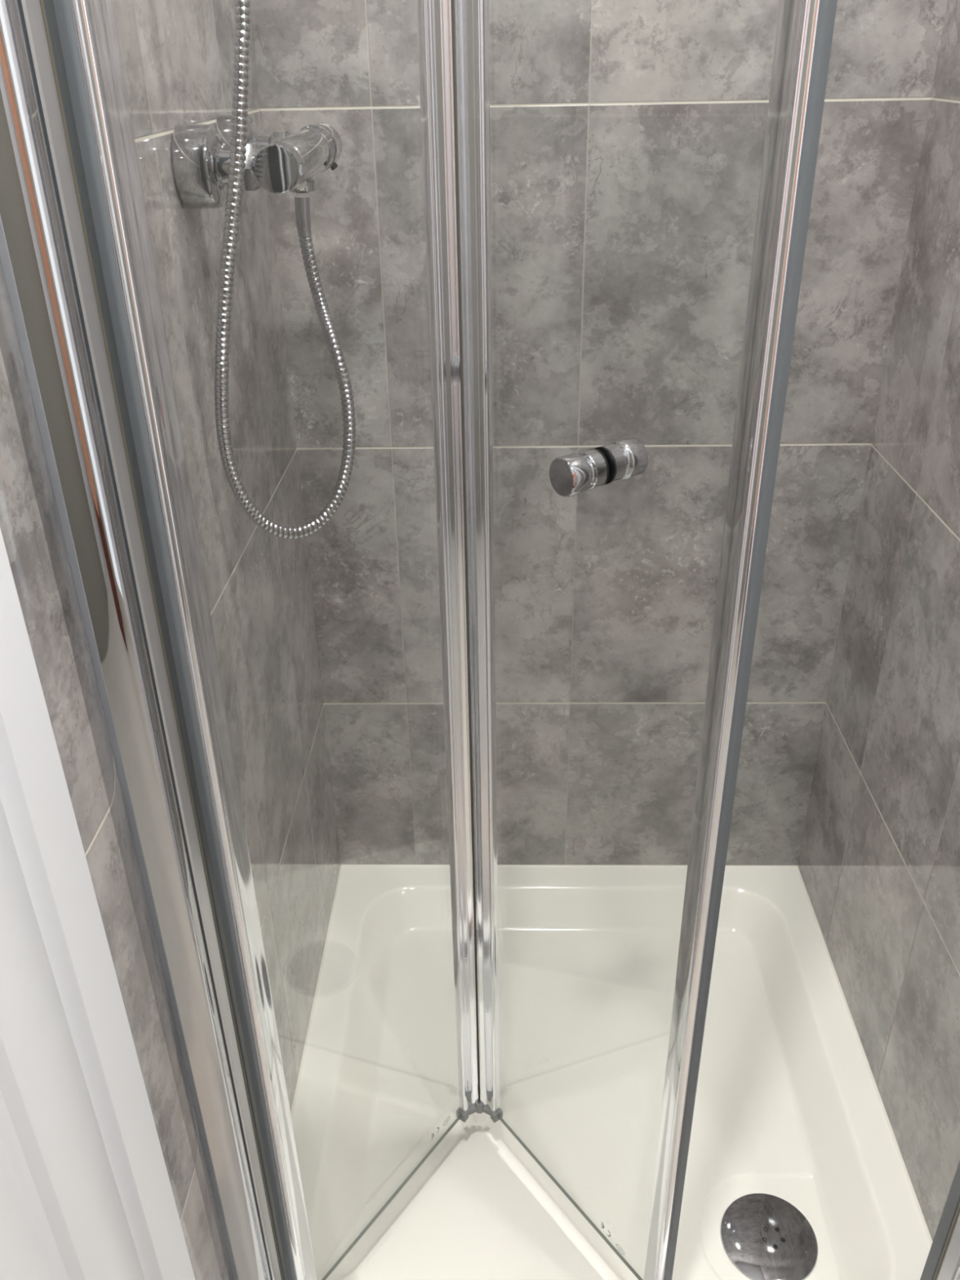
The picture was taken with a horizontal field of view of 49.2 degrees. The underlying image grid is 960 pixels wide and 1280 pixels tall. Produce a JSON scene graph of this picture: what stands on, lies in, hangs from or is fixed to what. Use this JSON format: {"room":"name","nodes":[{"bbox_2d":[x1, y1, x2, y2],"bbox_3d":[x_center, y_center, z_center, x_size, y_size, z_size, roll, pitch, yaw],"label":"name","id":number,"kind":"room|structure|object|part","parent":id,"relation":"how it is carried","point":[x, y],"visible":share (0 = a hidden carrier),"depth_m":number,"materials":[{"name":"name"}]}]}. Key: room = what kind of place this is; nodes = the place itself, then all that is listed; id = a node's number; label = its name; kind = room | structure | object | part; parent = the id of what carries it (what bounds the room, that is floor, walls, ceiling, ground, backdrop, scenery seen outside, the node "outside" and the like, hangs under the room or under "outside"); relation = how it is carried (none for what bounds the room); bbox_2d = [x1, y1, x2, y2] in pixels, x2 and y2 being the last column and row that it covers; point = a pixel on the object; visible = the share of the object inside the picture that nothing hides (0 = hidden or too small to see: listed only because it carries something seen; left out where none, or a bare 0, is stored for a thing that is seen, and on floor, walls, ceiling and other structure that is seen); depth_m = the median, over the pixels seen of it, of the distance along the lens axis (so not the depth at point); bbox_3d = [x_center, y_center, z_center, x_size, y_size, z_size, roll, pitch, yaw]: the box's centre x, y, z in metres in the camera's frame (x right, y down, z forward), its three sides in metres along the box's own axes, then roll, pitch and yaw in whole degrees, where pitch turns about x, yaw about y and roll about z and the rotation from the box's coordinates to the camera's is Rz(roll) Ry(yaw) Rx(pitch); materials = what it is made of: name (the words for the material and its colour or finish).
{"room":"bathroom","nodes":[
{"label":"bathroom","id":0,"kind":"room"},
{"bbox_2d":[0,0,341,1279],"bbox_3d":[-0.310,-0.295,0.787,0.100,2.310,1.036,0,29,1],"label":"wall","id":1,"kind":"structure","parent":0,"point":[177,55],"depth_m":1.03,"materials":[{"name":"tile"}]},
{"bbox_2d":[171,115,342,208],"bbox_3d":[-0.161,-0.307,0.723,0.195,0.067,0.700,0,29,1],"label":"shower valve","id":2,"kind":"object","parent":1,"relation":"attached to","point":[281,162],"visible":0.96,"depth_m":0.58,"materials":[{"name":"silver metal"}]},
{"bbox_3d":[-0.171,-0.401,0.890,0.039,0.039,0.024,0,29,1],"label":"flow knob","id":3,"kind":"part","parent":2,"relation":"part of","materials":[{"name":"silver metal"}]},
{"bbox_2d":[214,0,355,539],"bbox_3d":[-0.185,-0.614,0.801,0.071,1.146,0.174,14,33,24],"label":"shower hose","id":4,"kind":"object","parent":2,"relation":"hanging from","point":[242,20],"visible":1,"depth_m":0.96,"materials":[{"name":"silver metal"}]},
{"bbox_2d":[289,177,315,193],"bbox_3d":[-0.169,-0.435,0.993,0.025,0.022,0.025,0,29,1],"label":"outlet","id":5,"kind":"object","parent":2,"relation":"attached to","point":[308,186],"depth_m":0.99,"materials":[{"name":"silver metal"}]},
{"bbox_3d":[-0.167,-0.502,1.070,0.044,0.044,0.079,0,29,1],"label":"temperature knob","id":6,"kind":"part","parent":2,"relation":"part of","materials":[{"name":"silver metal"}]},
{"bbox_2d":[249,0,947,865],"bbox_3d":[0.131,-0.575,1.271,0.960,2.310,0.100,0,29,1],"label":"wall","id":7,"kind":"structure","parent":0,"point":[627,137],"depth_m":1.35,"materials":[{"name":"tile"}]},
{"bbox_2d":[797,0,959,1241],"bbox_3d":[0.551,-0.351,0.859,0.100,2.310,0.820,0,29,1],"label":"wall","id":8,"kind":"structure","parent":0,"point":[878,864],"depth_m":1.25,"materials":[{"name":"tile"}]},
{"bbox_3d":[0.617,1.089,0.704,1.750,0.050,2.500,0,29,1],"label":"floor","id":9,"kind":"structure","parent":0,"visible":0},
{"bbox_2d":[290,864,932,1279],"bbox_3d":[0.139,0.612,1.422,0.760,0.093,0.800,0,29,1],"label":"shower tray","id":10,"kind":"object","parent":9,"relation":"on","point":[788,1106],"visible":0.88,"depth_m":1.41,"materials":[{"name":"white plastic"}]},
{"bbox_2d":[0,0,959,1279],"bbox_3d":[0.117,-0.115,0.640,0.760,1.944,0.074,0,29,1],"label":"shower door frame","id":11,"kind":"structure","parent":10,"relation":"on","point":[58,346],"depth_m":0.68,"materials":[{"name":"silver metal"}]},
{"bbox_2d":[53,0,837,1279],"bbox_3d":[-0.011,-0.155,0.780,0.400,1.862,0.277,0,29,1],"label":"shower door","id":12,"kind":"structure","parent":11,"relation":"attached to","point":[454,68],"depth_m":0.78,"materials":[{"name":"silver glass"}]},
{"bbox_3d":[-0.199,-0.097,0.675,0.016,1.854,0.027,19,35,31],"label":"edge rail","id":13,"kind":"part","parent":12,"relation":"part of","materials":[{"name":"silver metal"}]},
{"bbox_3d":[-0.114,-0.155,0.777,0.004,1.850,0.276,19,35,31],"label":"glass panel","id":14,"kind":"part","parent":12,"relation":"part of","materials":[{"name":"grey"}]},
{"bbox_3d":[-0.029,-0.213,0.876,0.015,1.854,0.023,19,35,31],"label":"edge rail","id":15,"kind":"part","parent":12,"relation":"part of","materials":[{"name":"silver metal"}]},
{"bbox_3d":[-0.002,-0.213,0.875,0.015,1.854,0.023,-21,35,-31],"label":"edge rail","id":16,"kind":"part","parent":12,"relation":"part of","materials":[{"name":"silver metal"}]},
{"bbox_3d":[0.086,-0.158,0.775,0.004,1.850,0.277,-21,35,-31],"label":"glass panel","id":17,"kind":"part","parent":12,"relation":"part of","materials":[{"name":"grey"}]},
{"bbox_3d":[0.073,-0.124,0.775,0.033,0.030,0.030,-21,35,-31],"label":"door knob","id":18,"kind":"part","parent":12,"relation":"part of","materials":[{"name":"silver metal"}]},
{"bbox_3d":[0.106,-0.136,0.797,0.033,0.030,0.030,-21,35,-31],"label":"door knob","id":19,"kind":"part","parent":12,"relation":"part of","materials":[{"name":"silver metal"}]},
{"bbox_3d":[0.171,-0.102,0.672,0.016,1.854,0.027,-21,35,-31],"label":"edge rail","id":20,"kind":"part","parent":12,"relation":"part of","materials":[{"name":"silver metal"}]},
{"bbox_2d":[720,1193,817,1279],"bbox_3d":[0.344,0.711,1.248,0.113,0.008,0.113,0,29,1],"label":"drain cover","id":21,"kind":"object","parent":10,"relation":"on","point":[766,1237],"visible":1,"depth_m":1.24,"materials":[{"name":"silver metal"}]},
{"bbox_3d":[-0.337,0.318,-0.302,0.100,2.310,1.464,0,29,1],"label":"doorway","id":22,"kind":"structure","parent":0,"visible":0},
{"bbox_2d":[0,528,195,1279],"bbox_3d":[-0.313,0.099,0.280,0.118,2.120,0.616,0,29,1],"label":"curtain","id":23,"kind":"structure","parent":22,"relation":"attached to","point":[86,1193],"depth_m":0.61,"materials":[{"name":"white fabric"}]}
]}

